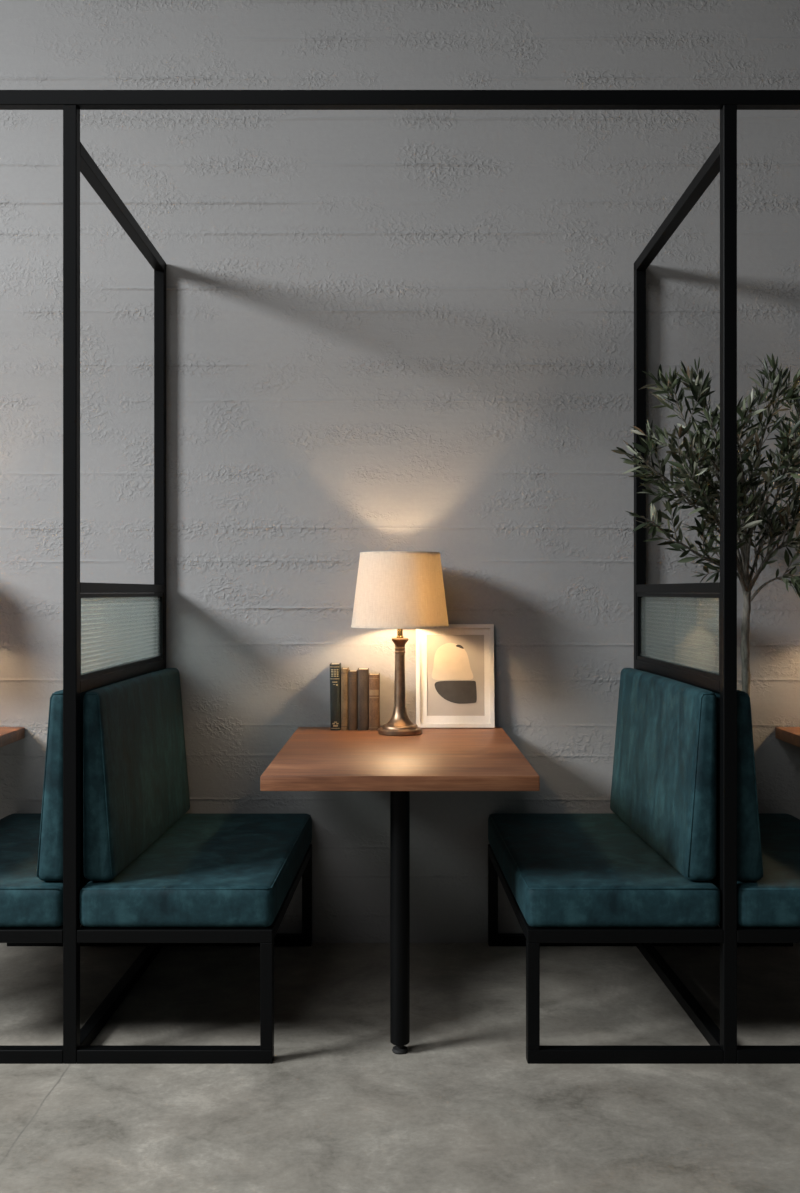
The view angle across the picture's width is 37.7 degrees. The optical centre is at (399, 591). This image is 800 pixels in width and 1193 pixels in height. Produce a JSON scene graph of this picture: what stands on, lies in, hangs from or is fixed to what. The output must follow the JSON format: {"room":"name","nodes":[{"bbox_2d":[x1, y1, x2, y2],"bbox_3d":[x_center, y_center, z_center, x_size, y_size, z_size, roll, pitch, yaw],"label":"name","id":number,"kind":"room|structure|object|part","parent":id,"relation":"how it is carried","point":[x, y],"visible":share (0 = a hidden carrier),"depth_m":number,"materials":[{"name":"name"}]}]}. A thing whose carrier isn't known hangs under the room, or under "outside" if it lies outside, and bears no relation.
{"room":"cafe seating area","nodes":[
{"label":"cafe seating area","id":0,"kind":"room"},
{"bbox_2d":[0,0,799,942],"bbox_3d":[0.000,-0.943,4.135,7.600,4.300,0.200,0,0,0],"label":"wall","id":1,"kind":"structure","parent":0,"point":[387,330],"depth_m":4.04,"materials":[{"name":"concrete"}]},
{"bbox_2d":[0,943,799,1192],"bbox_3d":[0.000,1.257,0.635,7.600,0.100,7.200,0,0,0],"label":"floor","id":2,"kind":"structure","parent":0,"point":[335,1110],"depth_m":2.88,"materials":[{"name":"concrete"}]},
{"bbox_2d":[0,727,24,747],"bbox_3d":[-1.640,0.836,3.497,0.706,0.743,1.073,0,0,0],"label":"table","id":3,"kind":"object","parent":2,"relation":"on","point":[8,735],"visible":1,"depth_m":3.92,"materials":[{"name":"brown wood"}]},
{"bbox_2d":[0,672,150,1063],"bbox_3d":[-1.101,0.732,3.516,0.526,0.951,1.032,0,0,0],"label":"bench","id":4,"kind":"object","parent":2,"relation":"on","point":[31,844],"visible":0.35,"depth_m":3.04,"materials":[{"name":"teal fabric"}]},
{"bbox_3d":[-1.113,0.882,3.017,0.501,0.032,0.034,0,0,0],"label":"seat rail","id":5,"kind":"part","parent":4,"relation":"part of","materials":[{"name":"black metal"}]},
{"bbox_3d":[-1.113,1.190,3.017,0.501,0.034,0.034,0,0,0],"label":"floor rail","id":6,"kind":"part","parent":4,"relation":"part of","materials":[{"name":"black metal"}]},
{"bbox_2d":[0,813,89,926],"bbox_3d":[-1.101,0.812,3.517,0.525,0.112,1.031,0,0,0],"label":"seat cushion","id":7,"kind":"object","parent":4,"relation":"on","point":[27,899],"depth_m":3.05,"materials":[{"name":"teal fabric"}]},
{"bbox_3d":[-1.089,1.190,4.012,0.501,0.034,0.034,0,0,0],"label":"floor rail","id":8,"kind":"part","parent":4,"relation":"part of","materials":[{"name":"black metal"}]},
{"bbox_3d":[-0.891,0.506,3.534,0.090,0.500,0.995,0,0,1],"label":"backrest","id":9,"kind":"part","parent":4,"relation":"part of","materials":[{"name":"teal fabric"}]},
{"bbox_2d":[63,105,165,1063],"bbox_3d":[-0.833,-0.020,3.515,0.034,2.454,1.032,0,0,1],"label":"divider","id":10,"kind":"object","parent":2,"relation":"on","point":[113,632],"visible":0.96,"depth_m":3.02,"materials":[{"name":"black metal"}]},
{"bbox_3d":[-0.845,-0.020,3.017,0.035,2.454,0.034,0,0,0],"label":"post","id":11,"kind":"part","parent":10,"relation":"part of","materials":[{"name":"black metal"}]},
{"bbox_3d":[-0.831,0.116,3.515,0.007,0.221,0.957,0,0,1],"label":"reeded glass pane","id":12,"kind":"part","parent":10,"relation":"part of","materials":[{"name":"clear glass"}]},
{"bbox_3d":[-0.833,-0.011,3.515,0.035,0.028,0.963,0,0,1],"label":"rail","id":13,"kind":"part","parent":10,"relation":"part of","materials":[{"name":"black metal"}]},
{"bbox_3d":[-0.833,0.245,3.515,0.035,0.032,0.963,0,0,1],"label":"rail","id":14,"kind":"part","parent":10,"relation":"part of","materials":[{"name":"black metal"}]},
{"bbox_3d":[-0.833,1.190,3.515,0.035,0.035,0.963,0,0,1],"label":"floor rail","id":15,"kind":"part","parent":10,"relation":"part of","materials":[{"name":"black metal"}]},
{"bbox_3d":[-0.821,0.038,4.014,0.035,2.337,0.034,0,0,0],"label":"wall post","id":16,"kind":"part","parent":10,"relation":"part of","materials":[{"name":"black metal"}]},
{"bbox_2d":[0,90,799,109],"bbox_3d":[0.000,-1.266,3.017,7.196,0.038,0.034,0,0,0],"label":"overhead beam","id":17,"kind":"structure","parent":10,"relation":"on","point":[9,99],"depth_m":3.00,"materials":[{"name":"black metal"}]},
{"bbox_2d":[77,668,311,1063],"bbox_3d":[-0.564,0.732,3.516,0.526,0.951,1.032,0,0,0],"label":"bench","id":18,"kind":"object","parent":2,"relation":"on","point":[157,871],"visible":1,"depth_m":3.12,"materials":[{"name":"teal fabric"}]},
{"bbox_3d":[-0.773,0.506,3.534,0.090,0.500,0.995,0,0,1],"label":"backrest","id":19,"kind":"part","parent":18,"relation":"part of","materials":[{"name":"teal fabric"}]},
{"bbox_3d":[-0.576,0.882,3.017,0.501,0.032,0.034,0,0,0],"label":"seat rail","id":20,"kind":"part","parent":18,"relation":"part of","materials":[{"name":"black metal"}]},
{"bbox_3d":[-0.576,1.190,3.017,0.501,0.034,0.034,0,0,0],"label":"floor rail","id":21,"kind":"part","parent":18,"relation":"part of","materials":[{"name":"black metal"}]},
{"bbox_2d":[79,813,311,927],"bbox_3d":[-0.564,0.812,3.517,0.525,0.112,1.031,0,0,0],"label":"seat cushion","id":22,"kind":"object","parent":18,"relation":"on","point":[205,870],"depth_m":3.13,"materials":[{"name":"teal fabric"}]},
{"bbox_3d":[-0.552,1.190,4.012,0.501,0.034,0.034,0,0,0],"label":"floor rail","id":23,"kind":"part","parent":18,"relation":"part of","materials":[{"name":"black metal"}]},
{"bbox_3d":[-0.342,1.035,3.017,0.032,0.274,0.034,0,0,0],"label":"leg","id":24,"kind":"part","parent":18,"relation":"part of","materials":[{"name":"black metal"}]},
{"bbox_3d":[-0.330,0.882,3.514,0.031,0.033,0.961,0,0,1],"label":"rail","id":25,"kind":"part","parent":18,"relation":"part of","materials":[{"name":"black metal"}]},
{"bbox_3d":[-0.318,1.035,4.012,0.032,0.274,0.034,0,0,0],"label":"leg","id":26,"kind":"part","parent":18,"relation":"part of","materials":[{"name":"black metal"}]},
{"bbox_2d":[260,727,539,1054],"bbox_3d":[0.000,0.836,3.497,0.706,0.743,1.073,0,0,0],"label":"table","id":27,"kind":"object","parent":2,"relation":"on","point":[313,758],"visible":0.99,"depth_m":3.06,"materials":[{"name":"brown wood"}]},
{"bbox_2d":[330,663,340,729],"bbox_3d":[-0.217,0.353,3.976,0.037,0.221,0.099,0,0,0],"label":"book","id":28,"kind":"object","parent":27,"relation":"on","point":[335,669],"visible":1,"depth_m":3.93,"materials":[{"name":"black paper"}]},
{"bbox_2d":[341,667,348,729],"bbox_3d":[-0.187,0.361,3.975,0.022,0.205,0.098,0,0,0],"label":"book","id":29,"kind":"object","parent":27,"relation":"on","point":[344,671],"visible":0.98,"depth_m":3.93,"materials":[{"name":"beige paper"}]},
{"bbox_2d":[348,670,357,729],"bbox_3d":[-0.159,0.365,3.975,0.029,0.197,0.097,0,0,0],"label":"book","id":30,"kind":"object","parent":27,"relation":"on","point":[352,675],"visible":1,"depth_m":3.93,"materials":[{"name":"brown paper"}]},
{"bbox_2d":[358,667,368,729],"bbox_3d":[-0.124,0.361,3.976,0.036,0.204,0.099,0,0,0],"label":"book","id":31,"kind":"object","parent":27,"relation":"on","point":[363,674],"visible":1,"depth_m":3.93,"materials":[{"name":"brown paper"}]},
{"bbox_2d":[369,673,379,729],"bbox_3d":[-0.087,0.370,3.976,0.034,0.186,0.099,0,0,0],"label":"book","id":32,"kind":"object","parent":27,"relation":"on","point":[374,679],"visible":0.98,"depth_m":3.93,"materials":[{"name":"brown paper"}]},
{"bbox_2d":[351,551,448,735],"bbox_3d":[0.000,0.168,3.847,0.322,0.593,0.322,0,0,0],"label":"table lamp","id":33,"kind":"object","parent":27,"relation":"on","point":[399,590],"visible":1,"depth_m":3.73,"materials":[{"name":"beige fabric"}]},
{"bbox_2d":[396,629,403,637],"bbox_3d":[0.000,0.112,3.847,0.029,0.077,0.029,0,0,0],"label":"socket","id":34,"kind":"object","parent":33,"relation":"attached to","point":[399,631],"depth_m":3.84,"materials":[{"name":"gold metal"}]},
{"bbox_3d":[0.000,-0.007,3.847,0.320,0.244,0.320,0,0,0],"label":"lamp shade","id":35,"kind":"part","parent":33,"relation":"part of","materials":[{"name":"fabric"}]},
{"bbox_3d":[0.000,0.847,3.080,0.051,0.673,0.051,0,0,0],"label":"leg","id":36,"kind":"part","parent":27,"relation":"part of","materials":[{"name":"black metal"}]},
{"bbox_2d":[416,624,494,727],"bbox_3d":[0.188,0.286,4.009,0.266,0.352,0.048,0,0,0],"label":"framed print","id":37,"kind":"object","parent":27,"relation":"on","point":[455,663],"visible":0.96,"depth_m":4.01,"materials":[{"name":"paper"}]},
{"bbox_2d":[488,668,722,1063],"bbox_3d":[0.564,0.732,3.516,0.526,0.951,1.032,0,0,0],"label":"bench","id":38,"kind":"object","parent":2,"relation":"on","point":[642,871],"visible":1,"depth_m":3.12,"materials":[{"name":"teal fabric"}]},
{"bbox_3d":[0.318,1.035,4.012,0.032,0.274,0.034,0,0,0],"label":"leg","id":39,"kind":"part","parent":38,"relation":"part of","materials":[{"name":"black metal"}]},
{"bbox_3d":[0.330,0.882,3.514,0.031,0.033,0.961,0,0,-1],"label":"rail","id":40,"kind":"part","parent":38,"relation":"part of","materials":[{"name":"black metal"}]},
{"bbox_3d":[0.342,1.035,3.017,0.032,0.274,0.034,0,0,0],"label":"leg","id":41,"kind":"part","parent":38,"relation":"part of","materials":[{"name":"black metal"}]},
{"bbox_3d":[0.552,1.190,4.012,0.501,0.034,0.034,0,0,0],"label":"floor rail","id":42,"kind":"part","parent":38,"relation":"part of","materials":[{"name":"black metal"}]},
{"bbox_2d":[488,813,720,927],"bbox_3d":[0.564,0.812,3.517,0.525,0.112,1.031,0,0,0],"label":"seat cushion","id":43,"kind":"object","parent":38,"relation":"on","point":[555,870],"depth_m":3.13,"materials":[{"name":"teal fabric"}]},
{"bbox_3d":[0.576,0.882,3.017,0.501,0.032,0.034,0,0,0],"label":"seat rail","id":44,"kind":"part","parent":38,"relation":"part of","materials":[{"name":"black metal"}]},
{"bbox_3d":[0.576,1.190,3.017,0.501,0.034,0.034,0,0,0],"label":"floor rail","id":45,"kind":"part","parent":38,"relation":"part of","materials":[{"name":"black metal"}]},
{"bbox_3d":[0.773,0.506,3.534,0.090,0.500,0.995,0,0,-1],"label":"backrest","id":46,"kind":"part","parent":38,"relation":"part of","materials":[{"name":"teal fabric"}]},
{"bbox_2d":[634,105,736,1063],"bbox_3d":[0.833,-0.020,3.515,0.034,2.454,1.032,0,0,-1],"label":"divider","id":47,"kind":"object","parent":2,"relation":"on","point":[684,632],"visible":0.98,"depth_m":3.02,"materials":[{"name":"black metal"}]},
{"bbox_3d":[0.821,0.038,4.014,0.035,2.337,0.034,0,0,0],"label":"wall post","id":48,"kind":"part","parent":47,"relation":"part of","materials":[{"name":"black metal"}]},
{"bbox_3d":[0.833,-0.011,3.515,0.035,0.028,0.963,0,0,-1],"label":"rail","id":49,"kind":"part","parent":47,"relation":"part of","materials":[{"name":"black metal"}]},
{"bbox_3d":[0.833,0.245,3.515,0.035,0.032,0.963,0,0,-1],"label":"rail","id":50,"kind":"part","parent":47,"relation":"part of","materials":[{"name":"black metal"}]},
{"bbox_3d":[0.833,1.190,3.515,0.035,0.035,0.963,0,0,-1],"label":"floor rail","id":51,"kind":"part","parent":47,"relation":"part of","materials":[{"name":"black metal"}]},
{"bbox_3d":[0.834,0.116,3.515,0.007,0.221,0.957,0,0,-1],"label":"reeded glass pane","id":52,"kind":"part","parent":47,"relation":"part of","materials":[{"name":"clear glass"}]},
{"bbox_3d":[0.845,-0.020,3.017,0.035,2.454,0.034,0,0,0],"label":"post","id":53,"kind":"part","parent":47,"relation":"part of","materials":[{"name":"black metal"}]},
{"bbox_2d":[649,672,799,1063],"bbox_3d":[1.101,0.732,3.516,0.526,0.951,1.032,0,0,0],"label":"bench","id":54,"kind":"object","parent":2,"relation":"on","point":[768,844],"visible":0.41,"depth_m":3.04,"materials":[{"name":"teal fabric"}]},
{"bbox_3d":[0.891,0.506,3.534,0.090,0.500,0.995,0,0,-1],"label":"backrest","id":55,"kind":"part","parent":54,"relation":"part of","materials":[{"name":"teal fabric"}]},
{"bbox_3d":[1.089,1.190,4.012,0.501,0.034,0.034,0,0,0],"label":"floor rail","id":56,"kind":"part","parent":54,"relation":"part of","materials":[{"name":"black metal"}]},
{"bbox_2d":[710,813,799,926],"bbox_3d":[1.101,0.812,3.517,0.525,0.112,1.031,0,0,0],"label":"seat cushion","id":57,"kind":"object","parent":54,"relation":"on","point":[772,899],"depth_m":3.05,"materials":[{"name":"teal fabric"}]},
{"bbox_3d":[1.113,0.882,3.017,0.501,0.032,0.034,0,0,0],"label":"seat rail","id":58,"kind":"part","parent":54,"relation":"part of","materials":[{"name":"black metal"}]},
{"bbox_3d":[1.113,1.190,3.017,0.501,0.034,0.034,0,0,0],"label":"floor rail","id":59,"kind":"part","parent":54,"relation":"part of","materials":[{"name":"black metal"}]},
{"bbox_2d":[775,727,799,747],"bbox_3d":[1.640,0.836,3.497,0.706,0.743,1.073,0,0,0],"label":"table","id":60,"kind":"object","parent":2,"relation":"on","point":[791,735],"visible":1,"depth_m":3.92,"materials":[{"name":"brown wood"}]},
{"bbox_2d":[612,353,799,696],"bbox_3d":[1.133,-0.002,3.691,1.028,1.512,0.620,0,0,0],"label":"tree","id":61,"kind":"object","parent":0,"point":[698,482],"visible":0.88,"depth_m":3.64,"materials":[{"name":"green plant"}]}
]}

